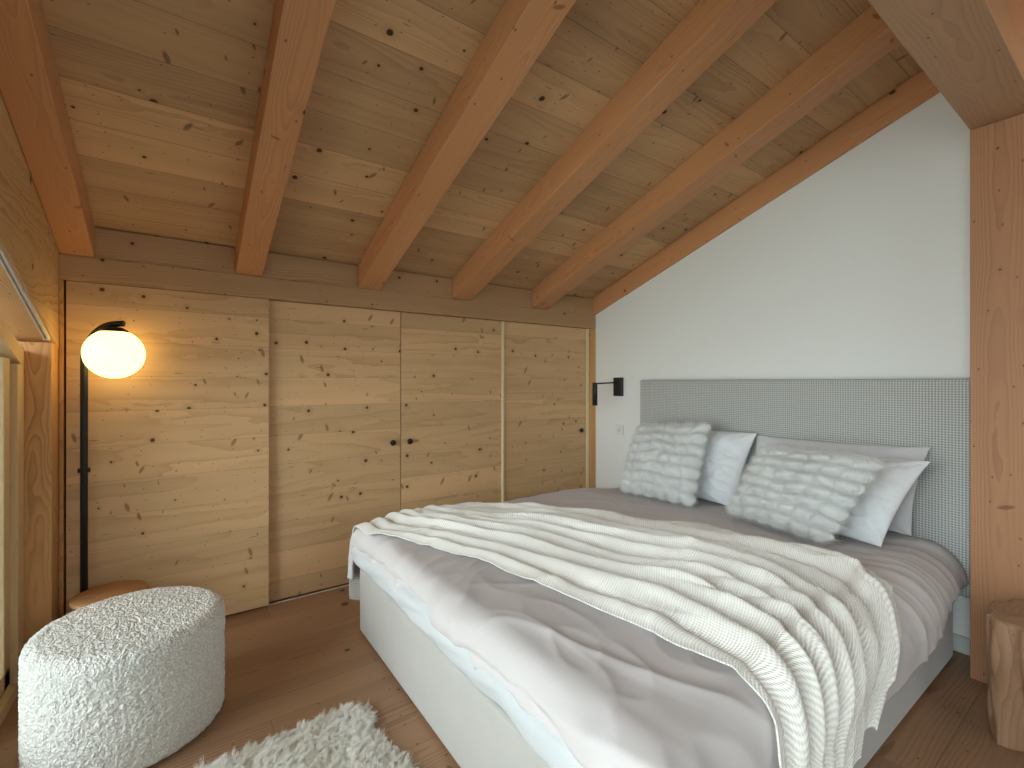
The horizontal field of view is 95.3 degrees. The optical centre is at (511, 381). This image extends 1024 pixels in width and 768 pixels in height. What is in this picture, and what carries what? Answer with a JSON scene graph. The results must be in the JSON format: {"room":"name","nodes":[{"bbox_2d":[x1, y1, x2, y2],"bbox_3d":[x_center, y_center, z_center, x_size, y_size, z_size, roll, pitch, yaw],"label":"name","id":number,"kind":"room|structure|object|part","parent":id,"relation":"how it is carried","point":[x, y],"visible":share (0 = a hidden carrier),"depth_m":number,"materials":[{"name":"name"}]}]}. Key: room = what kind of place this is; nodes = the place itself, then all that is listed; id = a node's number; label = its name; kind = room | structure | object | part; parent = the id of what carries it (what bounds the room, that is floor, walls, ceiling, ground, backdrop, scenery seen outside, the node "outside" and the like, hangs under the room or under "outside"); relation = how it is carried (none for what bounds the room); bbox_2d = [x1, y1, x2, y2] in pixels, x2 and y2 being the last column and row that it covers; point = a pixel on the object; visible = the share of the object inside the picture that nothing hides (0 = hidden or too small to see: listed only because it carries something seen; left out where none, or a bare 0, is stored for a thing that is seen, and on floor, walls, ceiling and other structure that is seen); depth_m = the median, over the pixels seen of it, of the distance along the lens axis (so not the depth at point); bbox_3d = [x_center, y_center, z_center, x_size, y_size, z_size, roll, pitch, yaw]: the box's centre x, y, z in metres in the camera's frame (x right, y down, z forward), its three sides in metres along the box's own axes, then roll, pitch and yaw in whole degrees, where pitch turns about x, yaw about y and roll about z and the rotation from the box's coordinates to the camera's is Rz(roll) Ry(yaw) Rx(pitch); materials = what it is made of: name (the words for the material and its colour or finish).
{"room":"bedroom","nodes":[
{"label":"bedroom","id":0,"kind":"room"},
{"bbox_2d":[41,0,921,298],"bbox_3d":[0.635,-1.627,1.239,4.169,2.262,6.286,0,0,-35],"label":"ceiling","id":1,"kind":"structure","parent":0,"point":[162,97],"depth_m":2.04,"materials":[{"name":"brown wood"}]},
{"bbox_2d":[0,0,94,256],"bbox_3d":[-0.527,-1.613,0.049,0.125,2.017,5.346,0,0,-35],"label":"rafter","id":2,"kind":"object","parent":1,"relation":"attached to","point":[30,85],"visible":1,"depth_m":1.60,"materials":[{"name":"brown wood"}]},
{"bbox_2d":[236,0,334,275],"bbox_3d":[0.058,-1.613,0.464,0.131,2.017,5.346,0,0,-35],"label":"rafter","id":3,"kind":"object","parent":1,"relation":"attached to","point":[299,27],"visible":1,"depth_m":1.75,"materials":[{"name":"brown wood"}]},
{"bbox_2d":[358,0,575,289],"bbox_3d":[0.617,-1.613,0.861,0.142,2.017,5.346,0,0,-35],"label":"rafter","id":4,"kind":"object","parent":1,"relation":"attached to","point":[520,30],"visible":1,"depth_m":1.95,"materials":[{"name":"brown wood"}]},
{"bbox_2d":[453,0,776,300],"bbox_3d":[1.174,-1.613,1.257,0.146,2.017,5.346,0,0,-35],"label":"rafter","id":5,"kind":"object","parent":1,"relation":"attached to","point":[711,27],"visible":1,"depth_m":2.14,"materials":[{"name":"brown wood"}]},
{"bbox_2d":[532,5,900,309],"bbox_3d":[1.770,-1.613,1.680,0.148,2.017,5.346,0,0,-35],"label":"rafter","id":6,"kind":"object","parent":1,"relation":"attached to","point":[867,38],"visible":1,"depth_m":2.43,"materials":[{"name":"brown wood"}]},
{"bbox_2d":[593,70,939,314],"bbox_3d":[2.289,-1.613,2.048,0.033,2.017,5.346,0,0,-35],"label":"rafter","id":7,"kind":"object","parent":1,"relation":"attached to","point":[919,88],"visible":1,"depth_m":2.87,"materials":[{"name":"brown wood"}]},
{"bbox_2d":[0,583,1023,767],"bbox_3d":[0.665,1.360,1.239,4.019,0.120,6.250,0,0,-35],"label":"floor","id":8,"kind":"structure","parent":0,"point":[287,662],"depth_m":1.91,"materials":[{"name":"brown wood"}]},
{"bbox_2d":[18,341,57,644],"bbox_3d":[-2.186,0.562,2.055,0.254,1.475,0.141,0,0,-35],"label":"trim","id":9,"kind":"structure","parent":8,"relation":"on","point":[40,358],"depth_m":2.05,"materials":[{"name":"brown wood"}]},
{"bbox_2d":[58,350,58,618],"bbox_3d":[-2.455,0.300,2.409,0.285,2.000,0.730,0,0,-35],"label":"trim","id":10,"kind":"structure","parent":8,"relation":"on","point":[58,350],"depth_m":2.19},
{"bbox_2d":[69,580,148,610],"bbox_3d":[-1.843,1.133,2.144,0.276,0.334,0.276,0,0,-35],"label":"side table","id":11,"kind":"object","parent":8,"relation":"on","point":[99,593],"visible":0.44,"depth_m":2.15,"materials":[{"name":"brown wood"}]},
{"bbox_2d":[77,321,145,592],"bbox_3d":[-1.903,0.504,2.192,0.290,1.591,0.249,0,0,-35],"label":"floor lamp","id":12,"kind":"object","parent":8,"relation":"on","point":[110,350],"visible":0.92,"depth_m":2.18,"materials":[{"name":"black"}]},
{"bbox_2d":[77,467,90,472],"bbox_3d":[-2.012,0.415,2.196,0.044,0.021,0.022,0,0,-35],"label":"switch","id":13,"kind":"object","parent":12,"relation":"attached to","point":[82,469],"depth_m":2.18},
{"bbox_3d":[-1.874,-0.133,2.202,0.232,0.232,0.232,0,0,-35],"label":"lamp shade","id":14,"kind":"part","parent":12,"relation":"part of","materials":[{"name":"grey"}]},
{"bbox_2d":[18,585,224,767],"bbox_3d":[-1.429,1.082,1.760,0.596,0.428,0.596,0,0,-30],"label":"ottoman","id":15,"kind":"object","parent":8,"relation":"on","point":[129,680],"visible":1,"depth_m":1.56,"materials":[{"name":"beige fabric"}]},
{"bbox_2d":[193,699,420,767],"bbox_3d":[-0.675,1.281,1.303,0.854,0.026,0.866,0,0,-35],"label":"sheepskin rug","id":16,"kind":"object","parent":8,"relation":"on","point":[346,737],"visible":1,"depth_m":1.61,"materials":[{"name":"white fur"}]},
{"bbox_2d":[59,280,595,617],"bbox_3d":[-0.856,0.410,3.456,3.532,1.780,0.604,0,0,-35],"label":"wardrobe","id":17,"kind":"object","parent":8,"relation":"on","point":[241,461],"visible":0.81,"depth_m":2.77,"materials":[{"name":"brown wood"}]},
{"bbox_3d":[-2.204,0.411,2.316,0.015,1.778,0.304,0,0,-35],"label":"panel","id":18,"kind":"part","parent":17,"relation":"part of","materials":[{"name":"brown wood"}]},
{"bbox_3d":[-1.764,0.406,2.464,0.858,1.768,0.028,0,0,-35],"label":"door","id":19,"kind":"part","parent":17,"relation":"part of","materials":[{"name":"brown wood"}]},
{"bbox_2d":[59,254,595,328],"bbox_3d":[-0.728,-0.541,3.275,3.534,0.120,0.160,0,0,-35],"label":"crossbeam","id":20,"kind":"object","parent":17,"relation":"on","point":[71,267],"visible":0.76,"depth_m":2.76,"materials":[{"name":"brown wood"}]},
{"bbox_2d":[59,228,594,315],"bbox_3d":[-0.692,-0.676,3.224,3.534,0.148,0.020,0,0,-35],"label":"board","id":21,"kind":"object","parent":20,"relation":"on","point":[109,244],"visible":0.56,"depth_m":2.77,"materials":[{"name":"brown wood"}]},
{"bbox_3d":[-1.110,0.405,2.972,0.829,1.768,0.028,0,0,-35],"label":"door","id":22,"kind":"part","parent":17,"relation":"part of","materials":[{"name":"brown wood"}]},
{"bbox_3d":[-0.431,0.405,3.454,0.828,1.768,0.028,0,0,-35],"label":"door","id":23,"kind":"part","parent":17,"relation":"part of","materials":[{"name":"brown wood"}]},
{"bbox_3d":[0.291,0.405,3.959,0.893,1.768,0.028,0,0,-35],"label":"door","id":24,"kind":"part","parent":17,"relation":"part of","materials":[{"name":"brown wood"}]},
{"bbox_3d":[0.672,0.411,4.219,0.020,1.778,0.048,0,0,-35],"label":"panel","id":25,"kind":"part","parent":17,"relation":"part of","materials":[{"name":"brown wood"}]},
{"bbox_3d":[0.645,0.411,4.338,0.063,1.778,0.304,0,0,-35],"label":"panel","id":26,"kind":"part","parent":17,"relation":"part of","materials":[{"name":"brown wood"}]},
{"bbox_2d":[360,379,969,767],"bbox_3d":[0.703,0.642,2.311,2.312,1.316,1.918,0,0,-35],"label":"double bed","id":27,"kind":"object","parent":8,"relation":"on","point":[934,414],"visible":0.2,"depth_m":2.23,"materials":[{"name":"fabric"}]},
{"bbox_2d":[352,547,582,767],"bbox_3d":[-0.252,0.877,1.674,0.107,0.168,1.873,0,0,-35],"label":"fitted sheet","id":28,"kind":"object","parent":27,"relation":"on","point":[553,750],"visible":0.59,"depth_m":1.41,"materials":[{"name":"white fabric"}]},
{"bbox_2d":[347,487,967,767],"bbox_3d":[0.620,0.889,2.272,2.222,0.349,2.042,0,0,-35],"label":"duvet","id":29,"kind":"object","parent":27,"relation":"on","point":[617,693],"visible":0.44,"depth_m":1.35,"materials":[{"name":"beige fabric"}]},
{"bbox_2d":[349,502,900,767],"bbox_3d":[0.333,0.900,2.040,1.456,0.522,2.084,0,0,-35],"label":"throw blanket","id":30,"kind":"object","parent":29,"relation":"on","point":[813,631],"visible":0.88,"depth_m":1.54,"materials":[{"name":"white fabric"}]},
{"bbox_2d":[616,419,713,508],"bbox_3d":[0.986,0.505,3.089,0.321,0.495,0.586,0,0,-35],"label":"cushion","id":31,"kind":"object","parent":29,"relation":"on","point":[664,462],"visible":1,"depth_m":2.99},
{"bbox_2d":[694,430,756,504],"bbox_3d":[1.236,0.537,3.112,0.253,0.442,0.692,0,0,-35],"label":"pillow","id":32,"kind":"object","parent":29,"relation":"on","point":[727,454],"visible":0.41,"depth_m":2.90,"materials":[{"name":"white fabric"}]},
{"bbox_2d":[725,443,885,546],"bbox_3d":[1.405,0.535,2.329,0.252,0.385,0.675,0,0,-26],"label":"cushion","id":33,"kind":"object","parent":29,"relation":"on","point":[806,493],"visible":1,"depth_m":2.23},
{"bbox_2d":[756,435,929,535],"bbox_3d":[1.729,0.528,2.567,0.129,0.424,0.856,0,0,-39],"label":"pillow","id":34,"kind":"object","parent":29,"relation":"on","point":[901,522],"visible":0.34,"depth_m":2.35,"materials":[{"name":"grey fabric"}]},
{"bbox_2d":[763,444,929,546],"bbox_3d":[1.595,0.552,2.405,0.273,0.375,0.804,0,0,-35],"label":"pillow","id":35,"kind":"object","parent":29,"relation":"on","point":[871,524],"visible":0.3,"depth_m":2.16,"materials":[{"name":"white fabric"}]},
{"bbox_3d":[1.604,0.492,2.948,0.105,1.016,1.913,0,0,-35],"label":"headboard","id":36,"kind":"part","parent":27,"relation":"part of","materials":[{"name":"grey fabric"}]},
{"bbox_2d":[970,113,1023,683],"bbox_3d":[2.168,0.097,2.039,0.240,2.407,0.202,0,0,-35],"label":"post","id":37,"kind":"object","parent":8,"relation":"on","point":[997,148],"visible":0.92,"depth_m":1.99,"materials":[{"name":"brown wood"}]},
{"bbox_2d":[868,0,1023,129],"bbox_3d":[0.830,-1.296,1.092,3.518,0.375,0.200,0,0,-35],"label":"purlin","id":38,"kind":"object","parent":37,"relation":"on","point":[972,51],"visible":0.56,"depth_m":1.57,"materials":[{"name":"brown wood"}]},
{"bbox_2d":[986,599,1023,752],"bbox_3d":[1.950,1.074,1.645,0.402,0.453,0.393,0,0,-35],"label":"table","id":39,"kind":"object","parent":8,"relation":"on","point":[1004,620],"visible":1,"depth_m":1.66,"materials":[{"name":"brown wood"}]},
{"bbox_2d":[595,92,969,637],"bbox_3d":[2.223,-0.701,2.344,0.200,4.002,6.250,0,0,-35],"label":"wall","id":40,"kind":"structure","parent":0,"point":[860,269],"depth_m":2.70,"materials":[{"name":"white paint"}]},
{"bbox_2d":[592,378,623,405],"bbox_3d":[0.798,0.077,3.914,0.306,0.231,0.090,0,0,-35],"label":"wall lamp","id":41,"kind":"object","parent":40,"relation":"attached to","point":[618,383],"visible":1,"depth_m":3.95,"materials":[{"name":"black metal"}]},
{"bbox_3d":[0.683,0.099,3.847,0.042,0.188,0.042,0,0,-35],"label":"lamp shade","id":42,"kind":"part","parent":41,"relation":"part of","materials":[{"name":"black metal"}]},
{"bbox_3d":[0.910,0.041,3.993,0.032,0.158,0.090,0,0,-35],"label":"plate","id":43,"kind":"part","parent":41,"relation":"part of","materials":[{"name":"black metal"}]},
{"bbox_2d":[615,425,623,434],"bbox_3d":[0.919,0.411,3.996,0.014,0.086,0.086,0,0,-35],"label":"wall socket","id":44,"kind":"object","parent":40,"relation":"attached to","point":[619,429],"visible":1,"depth_m":3.99,"materials":[{"name":"white plastic"}]},
{"bbox_2d":[953,633,969,655],"bbox_3d":[1.473,1.260,3.214,0.015,0.080,2.496,0,0,-35],"label":"baseboard","id":45,"kind":"structure","parent":40,"relation":"attached to","point":[961,643],"depth_m":2.24,"materials":[{"name":"grey"}]},
{"bbox_3d":[0.422,-0.666,-1.571,0.200,3.931,1.550,0,0,-35],"label":"wall","id":46,"kind":"structure","parent":0,"visible":0},
{"bbox_2d":[0,316,23,726],"bbox_3d":[-1.107,-0.055,0.513,0.108,2.709,3.617,0,0,-35],"label":"window","id":47,"kind":"structure","parent":46,"relation":"in","point":[11,351],"depth_m":1.93,"materials":[{"name":"brown wood"}]},
{"bbox_3d":[-1.076,-0.033,0.479,0.050,2.556,3.524,0,0,-35],"label":"sash","id":48,"kind":"part","parent":47,"relation":"part of","materials":[{"name":"brown wood"}]},
{"bbox_2d":[0,244,49,340],"bbox_3d":[-1.026,-0.804,0.621,0.020,1.246,3.499,0,0,-35],"label":"rail","id":49,"kind":"object","parent":46,"relation":"attached to","point":[6,264],"visible":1,"depth_m":1.72,"materials":[{"name":"metal"}]},
{"bbox_2d":[0,92,58,349],"bbox_3d":[-1.115,-1.119,0.595,0.200,1.934,3.760,0,0,-35],"label":"wall","id":50,"kind":"structure","parent":46,"relation":"attached to","point":[27,240],"depth_m":1.77,"materials":[{"name":"brown wood"}]}
]}

